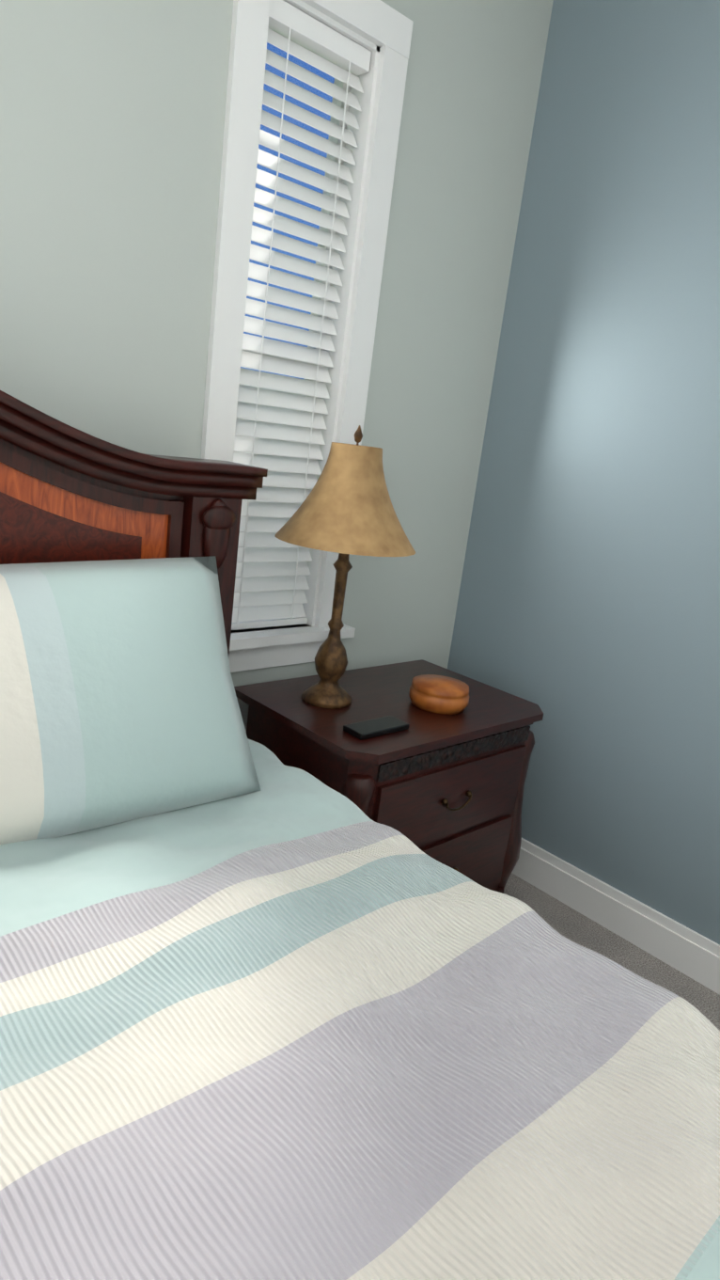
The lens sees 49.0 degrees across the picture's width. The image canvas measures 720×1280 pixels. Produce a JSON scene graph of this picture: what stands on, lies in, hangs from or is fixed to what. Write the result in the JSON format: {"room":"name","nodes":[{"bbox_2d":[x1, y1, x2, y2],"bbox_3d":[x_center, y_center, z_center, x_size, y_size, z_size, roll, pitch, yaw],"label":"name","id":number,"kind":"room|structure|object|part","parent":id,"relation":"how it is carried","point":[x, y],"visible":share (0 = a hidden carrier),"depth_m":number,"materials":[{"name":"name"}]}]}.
{"room":"bedroom","nodes":[
{"label":"bedroom","id":0,"kind":"room"},
{"bbox_2d":[0,0,553,732],"bbox_3d":[-1.676,-0.557,0.861,5.630,3.050,0.160,-6,20,-43],"label":"wall","id":1,"kind":"structure","parent":0,"point":[111,128],"depth_m":1.89,"materials":[{"name":"grey paint"}]},
{"bbox_2d":[200,0,413,672],"bbox_3d":[-0.210,-0.775,2.154,0.590,1.745,0.220,-6,20,-43],"label":"window","id":2,"kind":"structure","parent":1,"relation":"in","point":[381,31],"depth_m":2.08,"materials":[{"name":"white wood"}]},
{"bbox_2d":[231,0,371,630],"bbox_3d":[-0.201,-0.778,2.143,0.322,1.532,0.050,-6,20,-43],"label":"window blinds","id":3,"kind":"object","parent":2,"relation":"attached to","point":[271,581],"visible":0.73,"depth_m":2.12,"materials":[{"name":"white plastic"}]},
{"bbox_2d":[447,0,719,944],"bbox_3d":[2.065,-0.627,2.985,2.730,3.050,2.200,-6,20,-43],"label":"wall","id":4,"kind":"structure","parent":0,"point":[587,619],"depth_m":2.38,"materials":[{"name":"blue paint"}]},
{"bbox_2d":[511,837,719,995],"bbox_3d":[0.934,0.906,2.364,0.016,0.135,2.040,-6,20,-43],"label":"baseboard","id":5,"kind":"structure","parent":4,"relation":"attached to","point":[682,948],"depth_m":2.47,"materials":[{"name":"white wood"}]},
{"bbox_2d":[504,872,719,1030],"bbox_3d":[0.800,1.509,0.451,8.640,0.100,5.430,-6,20,-43],"label":"floor","id":6,"kind":"structure","parent":0,"point":[569,923],"depth_m":2.42,"materials":[{"name":"carpet"}]},
{"bbox_2d":[0,390,719,1279],"bbox_3d":[-0.386,0.444,0.422,2.411,1.665,2.476,-6,20,-43],"label":"bed","id":7,"kind":"object","parent":6,"relation":"on","point":[265,1013],"visible":1,"depth_m":1.08,"materials":[{"name":"fabric"}]},
{"bbox_3d":[-1.088,-0.410,1.077,2.270,0.335,0.172,-6,20,-43],"label":"headboard cornice","id":8,"kind":"part","parent":7,"relation":"part of","materials":[{"name":"brown wood"}]},
{"bbox_2d":[234,659,543,893],"bbox_3d":[0.068,0.506,2.340,0.776,0.700,0.541,-6,20,-43],"label":"nightstand","id":9,"kind":"object","parent":6,"relation":"on","point":[448,790],"visible":0.54,"depth_m":2.13,"materials":[{"name":"brown wood"}]},
{"bbox_2d":[274,425,415,709],"bbox_3d":[-0.046,-0.187,2.077,0.370,0.734,0.370,-6,20,-43],"label":"lamp","id":10,"kind":"object","parent":9,"relation":"on","point":[345,510],"visible":1,"depth_m":1.95,"materials":[{"name":"beige fabric"}]},
{"bbox_3d":[-0.022,-0.372,2.029,0.370,0.250,0.370,-6,20,-43],"label":"lamp shade","id":11,"kind":"part","parent":10,"relation":"part of","materials":[{"name":"fabric"}]},
{"bbox_2d":[343,715,410,740],"bbox_3d":[0.042,0.220,1.994,0.170,0.015,0.070,-6,20,-43],"label":"phone","id":12,"kind":"object","parent":9,"relation":"on","point":[374,727],"visible":0.98,"depth_m":1.98,"materials":[{"name":"black plastic"}]},
{"bbox_2d":[409,674,469,714],"bbox_3d":[0.225,0.149,2.238,0.170,0.075,0.170,-6,20,-43],"label":"box","id":13,"kind":"object","parent":9,"relation":"on","point":[439,694],"visible":1,"depth_m":2.18,"materials":[{"name":"brown wood"}]},
{"label":"outside","id":14,"kind":"structure","parent":0,"visible":0},
{"bbox_2d":[238,383,301,437],"bbox_3d":[-11.453,-2.216,-12.728,100.000,11.314,95.000,-6,20,-43],"label":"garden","id":15,"kind":"object","parent":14,"point":[268,405],"depth_m":8.19,"materials":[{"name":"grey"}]}
]}

